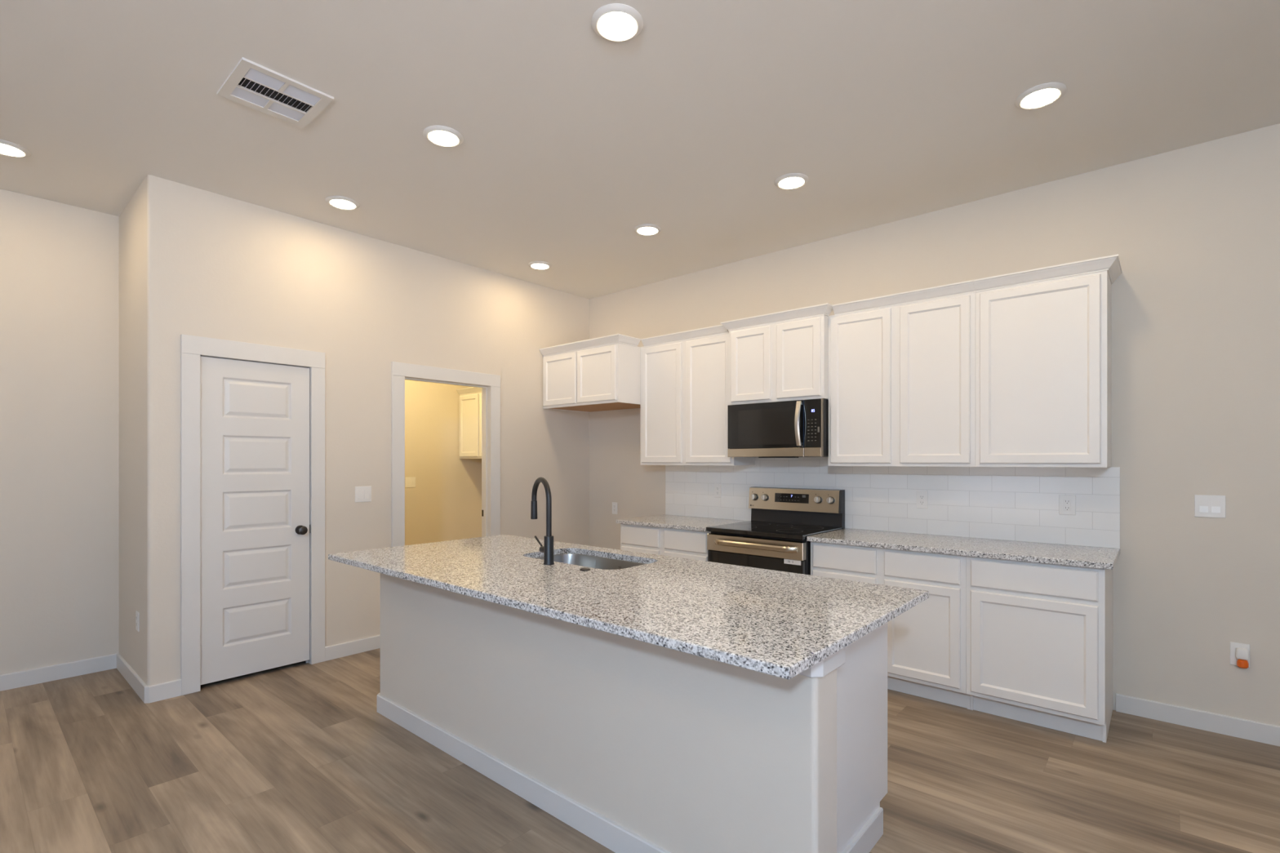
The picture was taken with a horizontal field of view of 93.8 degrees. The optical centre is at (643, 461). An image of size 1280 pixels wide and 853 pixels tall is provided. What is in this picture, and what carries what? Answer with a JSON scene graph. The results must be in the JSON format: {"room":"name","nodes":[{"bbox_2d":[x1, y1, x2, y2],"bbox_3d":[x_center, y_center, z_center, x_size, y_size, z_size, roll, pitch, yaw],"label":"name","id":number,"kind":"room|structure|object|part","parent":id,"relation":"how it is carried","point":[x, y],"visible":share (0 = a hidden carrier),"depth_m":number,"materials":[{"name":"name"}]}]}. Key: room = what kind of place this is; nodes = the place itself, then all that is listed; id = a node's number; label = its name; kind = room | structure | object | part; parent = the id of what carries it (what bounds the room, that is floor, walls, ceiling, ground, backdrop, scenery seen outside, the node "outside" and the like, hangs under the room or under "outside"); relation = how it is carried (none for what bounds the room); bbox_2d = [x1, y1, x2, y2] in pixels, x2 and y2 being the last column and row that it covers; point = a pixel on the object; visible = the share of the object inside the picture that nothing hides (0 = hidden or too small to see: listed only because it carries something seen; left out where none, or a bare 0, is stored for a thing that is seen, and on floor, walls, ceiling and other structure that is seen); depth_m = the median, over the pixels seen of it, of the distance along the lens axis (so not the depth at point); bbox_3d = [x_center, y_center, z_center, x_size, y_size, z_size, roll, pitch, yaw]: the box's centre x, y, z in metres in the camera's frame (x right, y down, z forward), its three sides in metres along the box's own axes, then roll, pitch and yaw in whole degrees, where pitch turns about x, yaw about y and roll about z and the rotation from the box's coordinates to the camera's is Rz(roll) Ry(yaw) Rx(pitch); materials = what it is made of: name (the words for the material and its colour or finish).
{"room":"kitchen","nodes":[
{"label":"kitchen","id":0,"kind":"room"},
{"bbox_2d":[0,188,119,675],"bbox_3d":[-4.642,-0.132,2.948,0.120,3.074,5.200,0,0,41],"label":"wall","id":1,"kind":"structure","parent":0,"point":[60,262],"depth_m":3.86,"materials":[{"name":"beige paint"}]},
{"bbox_2d":[119,180,143,680],"bbox_3d":[-3.239,-0.132,3.866,0.800,3.074,0.120,0,0,41],"label":"wall","id":2,"kind":"structure","parent":0,"point":[131,218],"depth_m":3.79,"materials":[{"name":"beige paint"}]},
{"bbox_2d":[135,610,139,631],"bbox_3d":[-3.092,0.977,3.654,0.072,0.116,0.008,0,0,41],"label":"wall outlet","id":3,"kind":"object","parent":2,"relation":"attached to","point":[137,614],"visible":1,"depth_m":3.64,"materials":[{"name":"white plastic"}]},
{"bbox_2d":[143,174,589,685],"bbox_3d":[-1.770,-0.132,4.861,0.120,3.074,3.547,0,0,41],"label":"wall","id":4,"kind":"structure","parent":0,"point":[216,266],"depth_m":4.32,"materials":[{"name":"beige paint"}]},
{"bbox_2d":[0,653,181,703],"bbox_3d":[-4.536,1.356,2.266,0.934,0.097,4.308,0,0,41],"label":"baseboard","id":5,"kind":"structure","parent":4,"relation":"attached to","point":[161,691],"depth_m":3.77,"materials":[{"name":"white paint"}]},
{"bbox_2d":[180,333,325,695],"bbox_3d":[-2.554,0.322,3.938,0.140,2.166,0.815,0,0,41],"label":"trim","id":6,"kind":"structure","parent":4,"relation":"attached to","point":[192,347],"depth_m":3.66,"materials":[{"name":"white paint"}]},
{"bbox_3d":[-2.746,0.377,3.627,0.018,2.055,0.094,0,0,41],"label":"casing","id":7,"kind":"part","parent":6,"relation":"part of","materials":[{"name":"white paint"}]},
{"bbox_3d":[-2.509,-0.706,3.899,0.020,0.111,0.815,0,0,41],"label":"head casing","id":8,"kind":"part","parent":6,"relation":"part of","materials":[{"name":"white paint"}]},
{"bbox_3d":[-2.273,0.377,4.174,0.018,2.055,0.090,0,0,41],"label":"casing","id":9,"kind":"part","parent":6,"relation":"part of","materials":[{"name":"white paint"}]},
{"bbox_2d":[200,355,310,684],"bbox_3d":[-2.508,0.365,3.897,0.102,2.020,0.636,0,0,41],"label":"door","id":10,"kind":"structure","parent":4,"relation":"in","point":[255,526],"depth_m":3.89,"materials":[{"name":"white paint"}]},
{"bbox_3d":[-2.329,0.470,4.077,0.067,0.062,0.062,0,0,41],"label":"knob","id":11,"kind":"part","parent":10,"relation":"part of","materials":[{"name":"brown metal"}]},
{"bbox_2d":[324,635,380,661],"bbox_3d":[-2.086,1.356,4.392,0.014,0.097,0.484,0,0,41],"label":"baseboard","id":12,"kind":"structure","parent":4,"relation":"attached to","point":[348,648],"depth_m":4.35,"materials":[{"name":"white paint"}]},
{"bbox_2d":[355,485,371,502],"bbox_3d":[-2.069,0.243,4.415,0.010,0.116,0.118,0,0,41],"label":"light switch","id":13,"kind":"object","parent":4,"relation":"attached to","point":[362,494],"visible":1,"depth_m":4.42,"materials":[{"name":"white plastic"}]},
{"bbox_2d":[391,361,500,546],"bbox_3d":[-1.648,0.322,4.986,0.140,2.166,0.987,0,0,41],"label":"trim","id":14,"kind":"structure","parent":4,"relation":"attached to","point":[490,384],"depth_m":4.94,"materials":[{"name":"white paint"}]},
{"bbox_3d":[-1.894,0.374,4.612,0.018,2.062,0.100,0,0,41],"label":"casing","id":15,"kind":"part","parent":14,"relation":"part of","materials":[{"name":"white paint"}]},
{"bbox_3d":[-1.603,-0.709,4.947,0.020,0.104,0.987,0,0,41],"label":"head casing","id":16,"kind":"part","parent":14,"relation":"part of","materials":[{"name":"white paint"}]},
{"bbox_3d":[-1.313,0.374,5.282,0.018,2.062,0.100,0,0,41],"label":"casing","id":17,"kind":"part","parent":14,"relation":"part of","materials":[{"name":"white paint"}]},
{"bbox_2d":[404,379,481,545],"bbox_3d":[-2.852,-0.132,6.490,0.120,3.074,2.500,0,0,41],"label":"wall","id":18,"kind":"structure","parent":0,"point":[444,504],"depth_m":6.94,"materials":[{"name":"beige paint"}]},
{"bbox_2d":[405,476,415,487],"bbox_3d":[-2.603,0.235,6.678,0.010,0.116,0.118,0,0,41],"label":"light switch","id":19,"kind":"object","parent":18,"relation":"attached to","point":[410,481],"visible":1,"depth_m":6.68,"materials":[{"name":"white plastic"}]},
{"bbox_2d":[456,386,481,458],"bbox_3d":[-1.804,-0.442,6.988,0.812,0.823,0.373,0,0,41],"label":"laundry cabinet","id":20,"kind":"object","parent":18,"relation":"attached to","point":[470,398],"visible":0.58,"depth_m":6.98,"materials":[{"name":"white paint"}]},
{"bbox_3d":[-1.804,-0.822,6.987,0.812,0.062,0.372,0,0,41],"label":"crown moulding","id":21,"kind":"part","parent":20,"relation":"part of","materials":[{"name":"white paint"}]},
{"bbox_3d":[-2.048,-0.413,7.003,0.386,0.721,0.018,0,0,41],"label":"door","id":22,"kind":"part","parent":20,"relation":"part of","materials":[{"name":"white paint"}]},
{"bbox_3d":[-1.764,-0.413,6.757,0.317,0.721,0.018,0,0,41],"label":"door","id":23,"kind":"part","parent":20,"relation":"part of","materials":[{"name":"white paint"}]},
{"bbox_2d":[0,0,1279,298],"bbox_3d":[-1.185,-1.729,1.609,9.220,0.120,7.940,0,0,41],"label":"ceiling","id":24,"kind":"structure","parent":0,"point":[575,139],"depth_m":2.83,"materials":[{"name":"white paint"}]},
{"bbox_2d":[0,138,31,157],"bbox_3d":[-3.395,-1.661,3.179,0.198,0.015,0.198,0,0,41],"label":"recessed light","id":25,"kind":"object","parent":24,"relation":"in","point":[6,148],"visible":1,"depth_m":3.19,"materials":[{"name":"white paint"}]},
{"bbox_2d":[217,57,333,128],"bbox_3d":[-1.677,-1.664,2.727,0.364,0.010,0.362,0,0,41],"label":"ceiling vent","id":26,"kind":"object","parent":24,"relation":"in","point":[251,84],"visible":1,"depth_m":2.71,"materials":[{"name":"white metal"}]},
{"bbox_2d":[325,195,359,209],"bbox_3d":[-1.942,-1.661,3.860,0.198,0.015,0.198,0,0,41],"label":"recessed light","id":27,"kind":"object","parent":24,"relation":"in","point":[338,202],"visible":1,"depth_m":3.84,"materials":[{"name":"white paint"}]},
{"bbox_2d":[422,124,463,146],"bbox_3d":[-1.028,-1.661,3.072,0.198,0.015,0.198,0,0,41],"label":"recessed light","id":28,"kind":"object","parent":24,"relation":"in","point":[441,135],"visible":1,"depth_m":3.05,"materials":[{"name":"white paint"}]},
{"bbox_2d":[528,261,551,269],"bbox_3d":[-0.884,-1.661,5.089,0.198,0.015,0.198,0,0,41],"label":"recessed light","id":29,"kind":"object","parent":24,"relation":"in","point":[534,264],"visible":1,"depth_m":5.07,"materials":[{"name":"white paint"}]},
{"bbox_2d":[591,3,643,42],"bbox_3d":[-0.102,-1.661,2.280,0.198,0.015,0.198,0,0,41],"label":"recessed light","id":30,"kind":"object","parent":24,"relation":"in","point":[613,22],"visible":1,"depth_m":2.26,"materials":[{"name":"white paint"}]},
{"bbox_2d":[633,223,661,235],"bbox_3d":[0.025,-1.661,4.306,0.198,0.015,0.198,0,0,41],"label":"recessed light","id":31,"kind":"object","parent":24,"relation":"in","point":[645,228],"visible":1,"depth_m":4.28,"materials":[{"name":"white paint"}]},
{"bbox_2d":[774,173,808,189],"bbox_3d":[0.877,-1.661,3.564,0.198,0.015,0.198,0,0,41],"label":"recessed light","id":32,"kind":"object","parent":24,"relation":"in","point":[791,180],"visible":1,"depth_m":3.54,"materials":[{"name":"white paint"}]},
{"bbox_2d":[1014,82,1066,109],"bbox_3d":[1.808,-1.661,2.734,0.198,0.015,0.198,0,0,41],"label":"recessed light","id":33,"kind":"object","parent":24,"relation":"in","point":[1043,95],"visible":1,"depth_m":2.71,"materials":[{"name":"white paint"}]},
{"bbox_2d":[0,648,1279,852],"bbox_3d":[-1.185,1.455,1.609,9.220,0.100,7.940,0,0,41],"label":"floor","id":34,"kind":"structure","parent":0,"point":[300,757],"depth_m":2.59,"materials":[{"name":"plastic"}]},
{"bbox_2d":[377,573,887,852],"bbox_3d":[-0.240,0.963,2.823,2.640,0.884,0.850,0,0,41],"label":"kitchen island","id":35,"kind":"object","parent":34,"relation":"on","point":[635,746],"visible":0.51,"depth_m":2.14,"materials":[{"name":"wood"},{"name":"paint"}]},
{"bbox_2d":[328,534,928,679],"bbox_3d":[-0.295,0.506,2.717,2.664,0.030,1.122,0,0,41],"label":"island countertop","id":36,"kind":"structure","parent":35,"relation":"on","point":[782,624],"depth_m":2.17,"materials":[{"name":"stone"}]},
{"bbox_2d":[530,476,554,564],"bbox_3d":[-0.508,0.284,2.930,0.057,0.413,0.241,0,0,-34],"label":"faucet","id":37,"kind":"object","parent":36,"relation":"on","point":[548,548],"visible":1,"depth_m":2.85,"materials":[{"name":"black metal"}]},
{"bbox_3d":[-0.509,0.390,2.902,0.062,0.054,0.010,0,0,41],"label":"lever","id":38,"kind":"part","parent":37,"relation":"part of","materials":[{"name":"black metal"}]},
{"bbox_3d":[-0.504,0.218,2.937,0.026,0.281,0.221,0,0,-31],"label":"spout","id":39,"kind":"part","parent":37,"relation":"part of","materials":[{"name":"black metal"}]},
{"bbox_2d":[579,568,590,571],"bbox_3d":[-0.266,0.486,2.697,0.048,0.008,0.048,0,0,41],"label":"cover","id":40,"kind":"object","parent":36,"relation":"on","point":[580,569],"visible":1,"depth_m":2.68,"materials":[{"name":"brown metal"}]},
{"bbox_2d":[534,553,644,569],"bbox_3d":[-0.283,0.616,3.045,0.739,0.190,0.421,0,0,41],"label":"sink","id":41,"kind":"object","parent":36,"relation":"in","point":[598,562],"visible":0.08,"depth_m":3.27,"materials":[{"name":"silver metal"}]},
{"bbox_3d":[-0.274,1.356,2.784,2.632,0.097,0.739,0,0,41],"label":"baseboard","id":42,"kind":"part","parent":35,"relation":"part of","materials":[{"name":"white paint"}]},
{"bbox_3d":[0.496,0.560,1.740,0.110,0.077,0.176,0,0,41],"label":"corner trim","id":43,"kind":"part","parent":35,"relation":"part of","materials":[{"name":"white paint"}]},
{"bbox_3d":[0.715,0.963,2.076,0.019,0.884,0.654,0,0,41],"label":"panel","id":44,"kind":"part","parent":35,"relation":"part of","materials":[{"name":"white paint"}]},
{"bbox_3d":[0.001,0.906,3.139,2.490,0.770,0.019,0,0,41],"label":"frame","id":45,"kind":"part","parent":35,"relation":"part of","materials":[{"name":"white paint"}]},
{"bbox_2d":[620,524,711,561],"bbox_3d":[0.344,0.963,4.960,0.922,0.884,0.628,0,0,41],"label":"base cabinet","id":46,"kind":"object","parent":34,"relation":"on","point":[670,542],"visible":0.31,"depth_m":4.70,"materials":[{"name":"white paint"}]},
{"bbox_3d":[-0.034,0.614,4.884,0.405,0.147,0.018,0,0,41],"label":"drawer","id":47,"kind":"part","parent":46,"relation":"part of","materials":[{"name":"white paint"}]},
{"bbox_3d":[-0.034,0.989,4.884,0.405,0.556,0.018,0,0,41],"label":"door","id":48,"kind":"part","parent":46,"relation":"part of","materials":[{"name":"white paint"}]},
{"bbox_2d":[615,514,747,532],"bbox_3d":[0.333,0.506,4.957,0.948,0.030,0.647,0,0,41],"label":"countertop","id":49,"kind":"structure","parent":46,"relation":"on","point":[682,522],"depth_m":4.88,"materials":[{"name":"stone"}]},
{"bbox_3d":[0.315,0.614,4.582,0.406,0.147,0.018,0,0,41],"label":"drawer","id":50,"kind":"part","parent":46,"relation":"part of","materials":[{"name":"white paint"}]},
{"bbox_3d":[0.315,0.989,4.582,0.406,0.556,0.018,0,0,41],"label":"door","id":51,"kind":"part","parent":46,"relation":"part of","materials":[{"name":"white paint"}]},
{"bbox_2d":[706,487,844,575],"bbox_3d":[0.947,0.807,4.356,0.759,1.195,0.729,0,0,41],"label":"range","id":52,"kind":"object","parent":34,"relation":"on","point":[780,526],"visible":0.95,"depth_m":4.33,"materials":[{"name":"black metal"}]},
{"bbox_2d":[706,531,810,575],"bbox_3d":[0.947,0.942,4.356,0.757,0.865,0.729,0,0,41],"label":"oven","id":53,"kind":"object","parent":52,"relation":"in","point":[781,553],"depth_m":4.07,"materials":[{"name":"black glass"}]},
{"bbox_2d":[706,520,841,540],"bbox_3d":[0.942,0.494,4.350,0.759,0.030,0.630,0,0,41],"label":"cooktop","id":54,"kind":"object","parent":52,"relation":"in","point":[757,530],"depth_m":4.27,"materials":[{"name":"black glass"}]},
{"bbox_3d":[1.127,0.282,4.575,0.282,0.069,0.010,0,0,41],"label":"display panel","id":55,"kind":"part","parent":52,"relation":"part of","materials":[{"name":"black glass"}]},
{"bbox_3d":[1.132,0.295,4.579,0.746,0.168,0.031,0,0,41],"label":"control panel","id":56,"kind":"part","parent":52,"relation":"part of","materials":[{"name":"silver metal"}]},
{"bbox_2d":[810,541,969,709],"bbox_3d":[1.632,0.963,3.845,0.920,0.884,0.628,0,0,41],"label":"base cabinet","id":57,"kind":"object","parent":34,"relation":"on","point":[926,643],"visible":0.49,"depth_m":3.48,"materials":[{"name":"white paint"}]},
{"bbox_3d":[1.254,0.989,3.769,0.408,0.556,0.018,0,0,41],"label":"door","id":58,"kind":"part","parent":57,"relation":"part of","materials":[{"name":"white paint"}]},
{"bbox_3d":[1.254,0.614,3.769,0.408,0.147,0.018,0,0,41],"label":"drawer","id":59,"kind":"part","parent":57,"relation":"part of","materials":[{"name":"white paint"}]},
{"bbox_3d":[1.602,0.614,3.468,0.414,0.147,0.018,0,0,41],"label":"drawer","id":60,"kind":"part","parent":57,"relation":"part of","materials":[{"name":"white paint"}]},
{"bbox_3d":[1.602,0.989,3.468,0.414,0.556,0.018,0,0,41],"label":"door","id":61,"kind":"part","parent":57,"relation":"part of","materials":[{"name":"white paint"}]},
{"bbox_2d":[806,528,1119,569],"bbox_3d":[1.866,0.506,3.629,1.573,0.030,0.649,0,0,41],"label":"countertop","id":62,"kind":"structure","parent":57,"relation":"on","point":[1100,557],"depth_m":3.45,"materials":[{"name":"stone"}]},
{"bbox_2d":[966,555,1112,742],"bbox_3d":[2.211,0.963,3.344,0.610,0.884,0.628,0,0,41],"label":"base cabinet","id":63,"kind":"object","parent":34,"relation":"on","point":[1039,636],"visible":0.88,"depth_m":3.10,"materials":[{"name":"white paint"}]},
{"bbox_3d":[2.011,0.614,3.114,0.561,0.147,0.018,0,0,41],"label":"drawer","id":64,"kind":"part","parent":63,"relation":"part of","materials":[{"name":"white paint"}]},
{"bbox_3d":[2.011,0.989,3.114,0.561,0.556,0.018,0,0,41],"label":"door","id":65,"kind":"part","parent":63,"relation":"part of","materials":[{"name":"white paint"}]},
{"bbox_2d":[589,123,1279,725],"bbox_3d":[1.409,-0.132,4.534,9.125,3.074,0.120,0,0,41],"label":"wall","id":66,"kind":"structure","parent":0,"point":[1193,231],"depth_m":3.26,"materials":[{"name":"beige paint"}]},
{"bbox_2d":[538,333,640,412],"bbox_3d":[-0.388,-0.782,5.575,1.030,0.563,0.657,0,0,41],"label":"upper cabinet","id":67,"kind":"object","parent":66,"relation":"attached to","point":[599,374],"visible":0.95,"depth_m":5.27,"materials":[{"name":"white paint"}]},
{"bbox_3d":[-0.782,-0.753,5.531,0.452,0.465,0.018,0,0,41],"label":"door","id":68,"kind":"part","parent":67,"relation":"part of","materials":[{"name":"white paint"}]},
{"bbox_3d":[-0.584,-0.753,5.386,0.982,0.505,0.019,0,0,41],"label":"frame","id":69,"kind":"part","parent":67,"relation":"part of","materials":[{"name":"white paint"}]},
{"bbox_3d":[-0.510,-1.032,5.434,1.030,0.062,0.284,0,0,41],"label":"crown moulding","id":70,"kind":"part","parent":67,"relation":"part of","materials":[{"name":"white paint"}]},
{"bbox_3d":[-0.387,-0.512,5.613,0.958,0.012,0.583,0,0,41],"label":"panel","id":71,"kind":"part","parent":67,"relation":"part of","materials":[{"name":"brown wood"}]},
{"bbox_3d":[-0.417,-0.753,5.216,0.476,0.465,0.018,0,0,41],"label":"door","id":72,"kind":"part","parent":67,"relation":"part of","materials":[{"name":"white paint"}]},
{"bbox_2d":[612,502,617,514],"bbox_3d":[-0.290,0.465,5.920,0.072,0.116,0.008,0,0,41],"label":"wall outlet","id":73,"kind":"object","parent":66,"relation":"attached to","point":[614,504],"visible":1,"depth_m":5.92,"materials":[{"name":"white plastic"}]},
{"bbox_2d":[640,324,755,465],"bbox_3d":[0.423,-0.515,5.061,0.963,1.096,0.372,0,0,41],"label":"upper cabinet","id":74,"kind":"object","parent":66,"relation":"attached to","point":[685,375],"visible":0.84,"depth_m":4.93,"materials":[{"name":"white paint"}]},
{"bbox_3d":[0.146,-0.486,5.105,0.436,0.998,0.018,0,0,41],"label":"door","id":75,"kind":"part","parent":74,"relation":"part of","materials":[{"name":"white paint"}]},
{"bbox_3d":[0.317,-1.032,4.939,0.867,0.062,0.048,0,0,41],"label":"crown moulding","id":76,"kind":"part","parent":74,"relation":"part of","materials":[{"name":"white paint"}]},
{"bbox_3d":[0.512,-0.486,4.789,0.436,0.998,0.018,0,0,41],"label":"door","id":77,"kind":"part","parent":74,"relation":"part of","materials":[{"name":"white paint"}]},
{"bbox_2d":[720,302,832,404],"bbox_3d":[1.054,-0.747,4.471,0.859,0.633,0.439,0,0,41],"label":"upper cabinet","id":78,"kind":"object","parent":66,"relation":"attached to","point":[782,356],"visible":0.88,"depth_m":4.29,"materials":[{"name":"white paint"}]},
{"bbox_3d":[0.791,-0.718,4.458,0.334,0.535,0.018,0,0,41],"label":"door","id":79,"kind":"part","parent":78,"relation":"part of","materials":[{"name":"white paint"}]},
{"bbox_3d":[0.945,-1.032,4.345,0.859,0.062,0.106,0,0,41],"label":"crown moulding","id":80,"kind":"part","parent":78,"relation":"part of","materials":[{"name":"white paint"}]},
{"bbox_2d":[727,398,828,457],"bbox_3d":[1.036,-0.227,4.453,0.755,0.404,0.467,0,0,41],"label":"microwave","id":81,"kind":"object","parent":78,"relation":"attached to","point":[797,428],"visible":1,"depth_m":4.29,"materials":[{"name":"black plastic"}]},
{"bbox_3d":[0.882,-0.261,4.377,0.624,0.332,0.028,0,0,41],"label":"door glass","id":82,"kind":"part","parent":81,"relation":"part of","materials":[{"name":"black glass"}]},
{"bbox_3d":[0.930,-0.063,4.335,0.751,0.062,0.029,0,0,41],"label":"trim","id":83,"kind":"part","parent":81,"relation":"part of","materials":[{"name":"silver metal"}]},
{"bbox_3d":[1.069,-0.262,4.155,0.034,0.310,0.060,0,0,41],"label":"door handle","id":84,"kind":"part","parent":81,"relation":"part of","materials":[{"name":"silver metal"}]},
{"bbox_3d":[1.167,-0.261,4.130,0.124,0.332,0.028,0,0,41],"label":"control panel","id":85,"kind":"part","parent":81,"relation":"part of","materials":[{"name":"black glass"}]},
{"bbox_3d":[1.217,-0.230,4.089,0.004,0.394,0.029,0,0,41],"label":"trim","id":86,"kind":"part","parent":81,"relation":"part of","materials":[{"name":"silver metal"}]},
{"bbox_3d":[1.082,-0.718,4.207,0.332,0.535,0.018,0,0,41],"label":"door","id":87,"kind":"part","parent":78,"relation":"part of","materials":[{"name":"white paint"}]},
{"bbox_2d":[665,457,1119,548],"bbox_3d":[1.434,0.228,4.426,3.265,0.526,0.010,0,0,41],"label":"backsplash","id":88,"kind":"structure","parent":66,"relation":"attached to","point":[1015,504],"depth_m":3.97,"materials":[{"name":"tile"}]},
{"bbox_2d":[714,484,721,497],"bbox_3d":[0.631,0.252,5.109,0.072,0.116,0.008,0,0,41],"label":"wall outlet","id":89,"kind":"object","parent":88,"relation":"attached to","point":[717,487],"visible":1,"depth_m":5.11,"materials":[{"name":"white plastic"}]},
{"bbox_2d":[715,486,719,494],"bbox_3d":[0.629,0.252,5.107,0.034,0.068,0.002,0,0,41],"label":"receptacle","id":90,"kind":"object","parent":89,"relation":"attached to","point":[717,487],"depth_m":5.11,"materials":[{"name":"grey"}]},
{"bbox_2d":[916,491,928,508],"bbox_3d":[1.873,0.261,4.034,0.072,0.116,0.008,0,0,41],"label":"wall outlet","id":91,"kind":"object","parent":88,"relation":"attached to","point":[922,496],"visible":1,"depth_m":4.03,"materials":[{"name":"white plastic"}]},
{"bbox_2d":[919,494,924,505],"bbox_3d":[1.871,0.261,4.032,0.034,0.068,0.002,0,0,41],"label":"receptacle","id":92,"kind":"object","parent":91,"relation":"attached to","point":[922,497],"depth_m":4.03,"materials":[{"name":"grey plastic"}]},
{"bbox_2d":[1058,494,1075,515],"bbox_3d":[2.480,0.257,3.509,0.080,0.116,0.008,0,0,41],"label":"wall outlet","id":93,"kind":"object","parent":88,"relation":"attached to","point":[1067,504],"visible":1,"depth_m":3.51,"materials":[{"name":"white plastic"}]},
{"bbox_2d":[1063,498,1071,511],"bbox_3d":[2.478,0.257,3.507,0.034,0.068,0.002,0,0,41],"label":"receptacle","id":94,"kind":"object","parent":93,"relation":"attached to","point":[1067,502],"depth_m":3.51,"materials":[{"name":"grey plastic"}]},
{"bbox_2d":[828,280,975,466],"bbox_3d":[1.708,-0.515,3.948,0.908,1.096,0.372,0,0,41],"label":"upper cabinet","id":95,"kind":"object","parent":66,"relation":"attached to","point":[902,366],"visible":0.93,"depth_m":3.79,"materials":[{"name":"white paint"}]},
{"bbox_3d":[1.436,-0.486,3.989,0.403,0.998,0.018,0,0,41],"label":"door","id":96,"kind":"part","parent":95,"relation":"part of","materials":[{"name":"white paint"}]},
{"bbox_3d":[1.621,-1.032,3.810,0.860,0.062,0.048,0,0,41],"label":"crown moulding","id":97,"kind":"part","parent":95,"relation":"part of","materials":[{"name":"white paint"}]},
{"bbox_3d":[1.784,-0.486,3.687,0.402,0.998,0.018,0,0,41],"label":"door","id":98,"kind":"part","parent":95,"relation":"part of","materials":[{"name":"white paint"}]},
{"bbox_2d":[973,253,1121,467],"bbox_3d":[2.304,-0.515,3.433,0.666,1.096,0.372,0,0,41],"label":"upper cabinet","id":99,"kind":"object","parent":66,"relation":"attached to","point":[1043,335],"visible":1,"depth_m":3.31,"materials":[{"name":"white paint"}]},
{"bbox_3d":[2.304,-1.032,3.432,0.666,0.062,0.371,0,0,41],"label":"crown moulding","id":100,"kind":"part","parent":99,"relation":"part of","materials":[{"name":"white paint"}]},
{"bbox_2d":[1115,693,1279,746],"bbox_3d":[1.174,1.356,-0.434,2.738,0.097,7.700,0,0,41],"label":"baseboard","id":101,"kind":"structure","parent":66,"relation":"attached to","point":[1265,733],"depth_m":3.13,"materials":[{"name":"white paint"}]},
{"bbox_2d":[1194,494,1225,518],"bbox_3d":[2.946,0.235,3.118,0.118,0.116,0.010,0,0,41],"label":"light switch","id":102,"kind":"object","parent":66,"relation":"attached to","point":[1205,505],"visible":1,"depth_m":3.12,"materials":[{"name":"white plastic"}]},
{"bbox_2d":[1230,641,1249,667],"bbox_3d":[3.030,0.984,3.046,0.072,0.116,0.008,0,0,41],"label":"wall outlet","id":103,"kind":"object","parent":66,"relation":"attached to","point":[1233,646],"visible":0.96,"depth_m":3.06,"materials":[{"name":"white plastic"}]},
{"bbox_2d":[1235,647,1248,668],"bbox_3d":[3.019,0.994,3.021,0.046,0.095,0.044,0,0,41],"label":"air freshener","id":104,"kind":"object","parent":103,"relation":"attached to","point":[1242,654],"visible":1,"depth_m":3.01,"materials":[{"name":"white plastic"}]},
{"bbox_2d":[1236,659,1248,668],"bbox_3d":[3.019,1.021,3.020,0.043,0.041,0.043,0,0,41],"label":"oil bottle","id":105,"kind":"object","parent":104,"relation":"attached to","point":[1242,664],"depth_m":3.01,"materials":[{"name":"orange"}]}
]}

